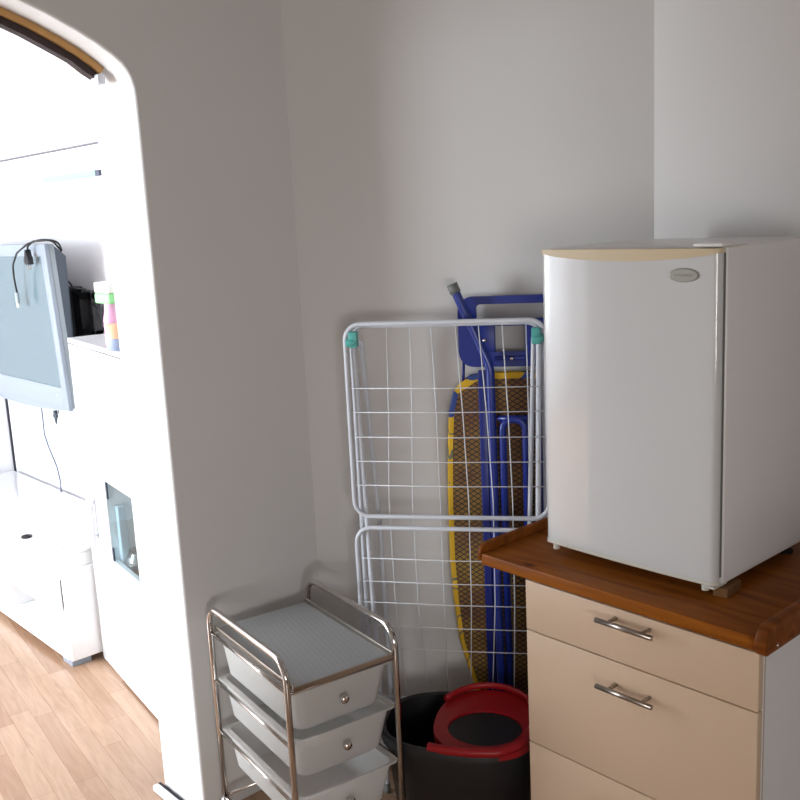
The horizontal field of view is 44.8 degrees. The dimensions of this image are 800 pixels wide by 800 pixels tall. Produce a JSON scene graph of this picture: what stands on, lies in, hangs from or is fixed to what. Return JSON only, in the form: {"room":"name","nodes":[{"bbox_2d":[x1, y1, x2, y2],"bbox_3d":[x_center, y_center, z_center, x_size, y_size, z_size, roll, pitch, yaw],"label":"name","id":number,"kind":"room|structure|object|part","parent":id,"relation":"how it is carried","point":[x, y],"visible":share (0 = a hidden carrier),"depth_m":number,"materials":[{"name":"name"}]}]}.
{"room":"kitchen","nodes":[
{"label":"kitchen","id":0,"kind":"room"},
{"bbox_2d":[0,28,10,37],"bbox_3d":[-2.931,-1.352,2.666,5.600,0.100,3.260,-12,15,-41],"label":"ceiling","id":1,"kind":"structure","parent":0,"point":[3,32],"depth_m":4.56,"materials":[{"name":"white paint"}]},
{"bbox_2d":[0,397,13,472],"bbox_3d":[-3.947,-0.142,3.839,4.840,2.620,0.120,-12,15,-41],"label":"wall","id":2,"kind":"structure","parent":0,"point":[6,459],"depth_m":5.42,"materials":[{"name":"white paint"}]},
{"bbox_2d":[5,398,16,471],"bbox_3d":[-2.193,-0.186,5.354,0.010,1.760,0.008,-12,15,-41],"label":"trim","id":3,"kind":"structure","parent":2,"relation":"attached to","point":[6,400],"depth_m":5.42,"materials":[{"name":"grey"}]},
{"bbox_2d":[0,33,112,500],"bbox_3d":[-1.202,-0.365,4.292,0.120,2.620,2.860,-12,15,-41],"label":"wall","id":4,"kind":"structure","parent":0,"point":[46,105],"depth_m":4.57,"materials":[{"name":"white paint"}]},
{"bbox_2d":[0,244,74,423],"bbox_3d":[-1.761,-0.337,4.639,0.256,0.813,1.150,-12,15,-41],"label":"television","id":5,"kind":"object","parent":4,"relation":"attached to","point":[35,367],"visible":0.97,"depth_m":4.32,"materials":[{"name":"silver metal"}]},
{"bbox_2d":[12,239,61,307],"bbox_3d":[-1.574,-0.539,4.162,0.354,0.296,0.086,4,13,31],"label":"power cord","id":6,"kind":"object","parent":5,"relation":"on","point":[28,260],"visible":1,"depth_m":4.12,"materials":[{"name":"black plastic"}]},
{"bbox_2d":[41,408,61,491],"bbox_3d":[-1.706,0.228,4.734,0.027,0.534,0.276,-4,11,-9],"label":"cable","id":7,"kind":"object","parent":5,"relation":"attached to","point":[41,408],"visible":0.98,"depth_m":4.75,"materials":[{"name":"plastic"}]},
{"bbox_2d":[0,141,97,161],"bbox_3d":[-1.567,-1.129,4.403,0.024,0.006,2.000,-12,15,-41],"label":"trim","id":8,"kind":"structure","parent":4,"relation":"attached to","point":[91,143],"depth_m":4.40,"materials":[{"name":"grey"}]},
{"bbox_2d":[0,144,103,209],"bbox_3d":[-1.652,-0.989,4.346,0.268,0.235,1.960,-12,15,-41],"label":"wall shelf","id":9,"kind":"object","parent":4,"relation":"attached to","point":[26,188],"visible":0.49,"depth_m":4.19,"materials":[{"name":"white"}]},
{"bbox_3d":[-1.434,-1.026,4.281,0.018,0.158,1.580,-12,15,-41],"label":"panel","id":10,"kind":"part","parent":9,"relation":"part of","materials":[{"name":"white"}]},
{"bbox_2d":[68,280,104,336],"bbox_3d":[-1.412,-0.330,4.337,0.104,0.554,0.407,-12,15,-41],"label":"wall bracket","id":11,"kind":"object","parent":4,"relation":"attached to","point":[87,318],"visible":0.59,"depth_m":4.33,"materials":[{"name":"black plastic"}]},
{"bbox_2d":[0,0,320,799],"bbox_3d":[-1.799,0.166,1.705,5.320,2.620,0.240,-12,15,-41],"label":"wall","id":12,"kind":"structure","parent":0,"point":[191,114],"depth_m":2.69,"materials":[{"name":"paint"}]},
{"bbox_2d":[0,7,104,85],"bbox_3d":[-1.107,-0.832,2.181,0.913,0.198,0.047,-12,15,-41],"label":"strip","id":13,"kind":"object","parent":12,"relation":"attached to","point":[11,22],"visible":1,"depth_m":2.40,"materials":[{"name":"brown wood"}]},
{"bbox_2d":[153,784,177,799],"bbox_3d":[-0.663,1.204,2.893,0.021,0.022,0.265,-12,15,-41],"label":"baseboard","id":14,"kind":"structure","parent":12,"relation":"attached to","point":[162,792],"depth_m":2.94,"materials":[{"name":"white paint"}]},
{"bbox_2d":[157,782,181,799],"bbox_3d":[-0.654,1.205,2.908,0.013,0.014,0.275,-12,15,-41],"label":"trim","id":15,"kind":"structure","parent":12,"relation":"attached to","point":[160,783],"depth_m":2.96,"materials":[{"name":"grey"}]},
{"bbox_2d":[0,611,396,799],"bbox_3d":[-1.307,1.557,1.558,5.600,0.100,7.700,-12,15,-41],"label":"floor","id":16,"kind":"structure","parent":0,"point":[79,732],"depth_m":3.37,"materials":[{"name":"laminate"}]},
{"bbox_2d":[0,470,102,666],"bbox_3d":[-1.732,0.730,4.617,0.532,0.400,1.810,-12,15,-41],"label":"tv stand","id":17,"kind":"object","parent":16,"relation":"on","point":[54,599],"visible":0.69,"depth_m":4.12,"materials":[{"name":"white wood"}]},
{"bbox_3d":[-1.633,0.706,4.100,0.009,0.010,0.200,-12,15,-41],"label":"handle","id":18,"kind":"part","parent":17,"relation":"part of","materials":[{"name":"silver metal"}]},
{"bbox_2d":[21,534,31,538],"bbox_3d":[-1.622,0.592,4.220,0.046,0.009,0.046,-12,15,-41],"label":"puck","id":19,"kind":"object","parent":17,"relation":"on","point":[26,536],"visible":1,"depth_m":4.21,"materials":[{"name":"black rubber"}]},
{"bbox_3d":[-1.622,0.721,4.112,0.020,0.141,0.871,-12,15,-41],"label":"drawer","id":20,"kind":"part","parent":17,"relation":"part of","materials":[{"name":"white"}]},
{"bbox_2d":[63,540,92,566],"bbox_3d":[-1.266,0.612,3.874,0.110,0.068,0.098,-13,15,-43],"label":"box","id":21,"kind":"object","parent":17,"relation":"on","point":[78,554],"visible":0.8,"depth_m":3.84,"materials":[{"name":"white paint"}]},
{"bbox_3d":[-1.267,0.584,3.869,0.108,0.012,0.098,-13,15,-43],"label":"box lid","id":22,"kind":"part","parent":21,"relation":"part of","materials":[{"name":"white paint"}]},
{"bbox_2d":[67,334,157,718],"bbox_3d":[-0.871,0.436,3.535,0.352,1.305,0.800,-10,13,-33],"label":"cabinet","id":23,"kind":"object","parent":16,"relation":"on","point":[96,371],"visible":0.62,"depth_m":3.54,"materials":[{"name":"white wood"}]},
{"bbox_3d":[-1.161,0.454,3.681,0.023,0.182,0.028,-10,13,-33],"label":"handle","id":24,"kind":"part","parent":23,"relation":"part of","materials":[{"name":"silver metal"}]},
{"bbox_3d":[-1.139,0.426,3.677,0.019,1.271,0.264,-10,13,-33],"label":"door","id":25,"kind":"part","parent":23,"relation":"part of","materials":[{"name":"white wood"}]},
{"bbox_2d":[94,281,116,345],"bbox_3d":[-0.998,-0.296,3.333,0.056,0.218,0.110,-12,15,-41],"label":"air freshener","id":26,"kind":"object","parent":23,"relation":"on","point":[104,290],"visible":0.64,"depth_m":3.30,"materials":[{"name":"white plastic"}]},
{"bbox_2d":[103,303,116,345],"bbox_3d":[-0.986,-0.260,3.329,0.056,0.148,0.056,-12,15,-41],"label":"bottle","id":27,"kind":"object","parent":26,"relation":"on","point":[109,308],"depth_m":3.30,"materials":[{"name":"multicoloured plastic"}]},
{"bbox_2d":[105,323,119,350],"bbox_3d":[-0.938,-0.211,3.226,0.074,0.087,0.074,-12,15,-41],"label":"plastic tub","id":28,"kind":"object","parent":23,"relation":"on","point":[111,330],"visible":0.59,"depth_m":3.19,"materials":[{"name":"multicoloured plastic"}]},
{"bbox_3d":[-0.939,-0.231,3.222,0.074,0.047,0.074,-12,15,-41],"label":"tub lid","id":29,"kind":"part","parent":28,"relation":"part of","materials":[{"name":"white plastic"}]},
{"bbox_2d":[115,504,131,569],"bbox_3d":[-1.017,0.509,3.574,0.030,0.250,0.036,-10,13,-33],"label":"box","id":30,"kind":"object","parent":23,"relation":"in","point":[120,510],"visible":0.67,"depth_m":3.56,"materials":[{"name":"blue"}]},
{"bbox_2d":[206,579,405,799],"bbox_3d":[-0.258,0.898,2.647,0.340,0.676,0.506,-10,13,-33],"label":"trolley","id":31,"kind":"object","parent":16,"relation":"on","point":[302,682],"visible":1,"depth_m":2.53,"materials":[{"name":"silver metal"}]},
{"bbox_3d":[-0.399,0.674,2.514,0.010,0.010,0.450,-10,13,-33],"label":"rail","id":32,"kind":"part","parent":31,"relation":"part of","materials":[{"name":"silver metal"}]},
{"bbox_3d":[-0.392,0.814,2.541,0.010,0.010,0.450,-10,13,-33],"label":"rail","id":33,"kind":"part","parent":31,"relation":"part of","materials":[{"name":"silver metal"}]},
{"bbox_3d":[-0.388,0.884,2.555,0.017,0.602,0.475,-10,13,-33],"label":"frame","id":34,"kind":"part","parent":31,"relation":"part of","materials":[{"name":"silver metal"}]},
{"bbox_3d":[-0.384,0.966,2.571,0.010,0.010,0.450,-10,13,-33],"label":"rail","id":35,"kind":"part","parent":31,"relation":"part of","materials":[{"name":"silver metal"}]},
{"bbox_2d":[215,602,386,686],"bbox_3d":[-0.269,0.646,2.597,0.290,0.004,0.454,-10,13,-33],"label":"tray","id":36,"kind":"object","parent":31,"relation":"on","point":[317,648],"depth_m":2.56,"materials":[{"name":"grey plastic"}]},
{"bbox_3d":[-0.264,0.720,2.609,0.298,0.124,0.456,-10,13,-33],"label":"drawer","id":37,"kind":"part","parent":31,"relation":"part of","materials":[{"name":"white plastic"}]},
{"bbox_3d":[-0.258,0.845,2.634,0.298,0.124,0.456,-10,13,-33],"label":"drawer","id":38,"kind":"part","parent":31,"relation":"part of","materials":[{"name":"white plastic"}]},
{"bbox_3d":[-0.251,0.997,2.663,0.298,0.124,0.456,-10,13,-33],"label":"drawer","id":39,"kind":"part","parent":31,"relation":"part of","materials":[{"name":"white plastic"}]},
{"bbox_3d":[-0.139,0.743,2.419,0.025,0.025,0.023,-10,13,-33],"label":"knob","id":40,"kind":"part","parent":31,"relation":"part of","materials":[{"name":"silver metal"}]},
{"bbox_3d":[-0.133,0.868,2.443,0.025,0.025,0.023,-10,13,-33],"label":"knob","id":41,"kind":"part","parent":31,"relation":"part of","materials":[{"name":"silver metal"}]},
{"bbox_3d":[-0.131,0.839,2.725,0.017,0.602,0.475,-10,13,-33],"label":"frame","id":42,"kind":"part","parent":31,"relation":"part of","materials":[{"name":"silver metal"}]},
{"bbox_3d":[-0.134,0.769,2.712,0.010,0.010,0.450,-10,13,-33],"label":"rail","id":43,"kind":"part","parent":31,"relation":"part of","materials":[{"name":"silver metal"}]},
{"bbox_3d":[-0.127,0.921,2.741,0.010,0.010,0.450,-10,13,-33],"label":"rail","id":44,"kind":"part","parent":31,"relation":"part of","materials":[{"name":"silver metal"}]},
{"bbox_2d":[343,317,547,793],"bbox_3d":[0.154,0.474,2.776,0.563,1.419,0.089,-1,11,12],"label":"drying rack","id":45,"kind":"object","parent":16,"relation":"on","point":[537,331],"visible":0.65,"depth_m":2.72,"materials":[{"name":"white metal"}]},
{"bbox_3d":[-0.082,0.502,2.810,0.020,1.351,0.058,-12,14,-39],"label":"leg","id":46,"kind":"part","parent":45,"relation":"part of","materials":[{"name":"white metal"}]},
{"bbox_3d":[-0.061,0.494,2.852,0.045,1.348,0.015,-5,11,-11],"label":"leg","id":47,"kind":"part","parent":45,"relation":"part of","materials":[{"name":"white metal"}]},
{"bbox_3d":[0.157,0.629,2.783,0.563,0.556,0.013,-1,11,12],"label":"wing frame","id":48,"kind":"part","parent":45,"relation":"part of","materials":[{"name":"white metal"}]},
{"bbox_3d":[0.129,0.060,2.672,0.563,0.563,0.013,-1,11,12],"label":"wing frame","id":49,"kind":"part","parent":45,"relation":"part of","materials":[{"name":"white metal"}]},
{"bbox_3d":[0.379,0.490,2.761,0.045,1.348,0.015,5,13,35],"label":"leg","id":50,"kind":"part","parent":45,"relation":"part of","materials":[{"name":"white metal"}]},
{"bbox_3d":[0.394,0.498,2.709,0.027,1.350,0.041,-1,11,12],"label":"leg","id":51,"kind":"part","parent":45,"relation":"part of","materials":[{"name":"white metal"}]},
{"bbox_2d":[381,682,530,799],"bbox_3d":[0.180,1.020,2.686,0.455,0.382,0.334,0,11,12],"label":"bucket","id":52,"kind":"object","parent":16,"relation":"on","point":[459,744],"visible":0.9,"depth_m":2.58,"materials":[{"name":"black plastic"}]},
{"bbox_3d":[0.221,0.895,2.521,0.299,0.037,0.092,-5,11,-9],"label":"handle","id":53,"kind":"part","parent":52,"relation":"part of","materials":[{"name":"red plastic"}]},
{"bbox_2d":[448,712,521,745],"bbox_3d":[0.231,0.944,2.615,0.198,0.139,0.154,0,11,12],"label":"basket","id":54,"kind":"object","parent":52,"relation":"on","point":[464,728],"depth_m":2.61,"materials":[{"name":"black plastic"}]},
{"bbox_2d":[447,282,543,694],"bbox_3d":[0.341,0.405,2.805,0.408,1.502,0.083,-1,11,12],"label":"ironing board","id":55,"kind":"object","parent":16,"relation":"on","point":[473,399],"visible":0.51,"depth_m":2.79,"materials":[{"name":"metal"}]},
{"bbox_3d":[0.227,0.280,2.778,0.118,1.193,0.024,-1,11,12],"label":"leg","id":56,"kind":"part","parent":55,"relation":"part of","materials":[{"name":"blue metal"}]},
{"bbox_3d":[0.350,0.534,2.843,0.380,1.220,0.008,-1,11,12],"label":"panel","id":57,"kind":"part","parent":55,"relation":"part of","materials":[{"name":"fabric"}]},
{"bbox_3d":[0.340,0.492,2.799,0.094,0.917,0.022,-1,11,12],"label":"leg","id":58,"kind":"part","parent":55,"relation":"part of","materials":[{"name":"blue metal"}]},
{"bbox_3d":[0.418,0.432,2.763,0.028,1.042,0.021,-1,11,12],"label":"leg","id":59,"kind":"part","parent":55,"relation":"part of","materials":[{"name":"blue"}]},
{"bbox_2d":[526,579,799,799],"bbox_3d":[0.717,0.823,2.335,0.635,0.849,0.586,-12,15,-41],"label":"base cabinet","id":60,"kind":"object","parent":16,"relation":"on","point":[624,704],"visible":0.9,"depth_m":2.07,"materials":[{"name":"beige wood"}]},
{"bbox_3d":[0.525,1.006,2.187,0.018,0.296,0.584,-12,15,-41],"label":"drawer","id":61,"kind":"part","parent":60,"relation":"part of","materials":[{"name":"beige laminate"}]},
{"bbox_3d":[0.489,0.633,2.091,0.041,0.012,0.142,-12,15,-41],"label":"handle","id":62,"kind":"part","parent":60,"relation":"part of","materials":[{"name":"silver metal"}]},
{"bbox_3d":[0.481,0.481,2.062,0.041,0.012,0.142,-12,15,-41],"label":"handle","id":63,"kind":"part","parent":60,"relation":"part of","materials":[{"name":"silver metal"}]},
{"bbox_2d":[477,517,799,656],"bbox_3d":[0.674,0.363,2.309,0.671,0.063,0.764,-12,15,-41],"label":"countertop","id":64,"kind":"structure","parent":60,"relation":"on","point":[763,615],"depth_m":2.11,"materials":[{"name":"brown wood"}]},
{"bbox_2d":[542,236,799,590],"bbox_3d":[0.641,0.001,2.249,0.411,0.740,0.471,-12,15,-41],"label":"mini fridge","id":65,"kind":"object","parent":64,"relation":"on","point":[672,365],"visible":1,"depth_m":2.08,"materials":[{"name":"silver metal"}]},
{"bbox_3d":[0.492,0.021,2.129,0.024,0.687,0.450,-12,15,-41],"label":"door","id":66,"kind":"part","parent":65,"relation":"part of","materials":[{"name":"white metal"}]},
{"bbox_3d":[0.509,0.361,2.195,0.025,0.008,0.452,-12,15,-41],"label":"door foot trim","id":67,"kind":"part","parent":65,"relation":"part of","materials":[{"name":"white plastic"}]},
{"bbox_2d":[713,578,740,597],"bbox_3d":[0.697,0.400,2.072,0.032,0.020,0.070,7,15,41],"label":"wood offcut","id":68,"kind":"object","parent":64,"relation":"on","point":[733,585],"visible":0.77,"depth_m":2.05,"materials":[{"name":"brown wood"}]},
{"bbox_3d":[0.511,0.717,2.131,0.018,0.287,0.584,-12,15,-41],"label":"drawer","id":69,"kind":"part","parent":60,"relation":"part of","materials":[{"name":"beige laminate"}]},
{"bbox_3d":[0.501,0.513,2.091,0.018,0.122,0.584,-12,15,-41],"label":"drawer","id":70,"kind":"part","parent":60,"relation":"part of","materials":[{"name":"beige laminate"}]},
{"bbox_2d":[280,0,653,748],"bbox_3d":[0.247,-0.152,2.826,0.727,2.620,0.822,-12,15,-41],"label":"wall","id":71,"kind":"structure","parent":0,"point":[435,145],"depth_m":2.72,"materials":[{"name":"paint"}]},
{"bbox_2d":[654,0,799,238],"bbox_3d":[1.926,0.034,1.438,0.124,2.620,3.508,-12,15,-41],"label":"wall","id":72,"kind":"structure","parent":0,"point":[727,72],"depth_m":2.42,"materials":[{"name":"paint"}]}
]}

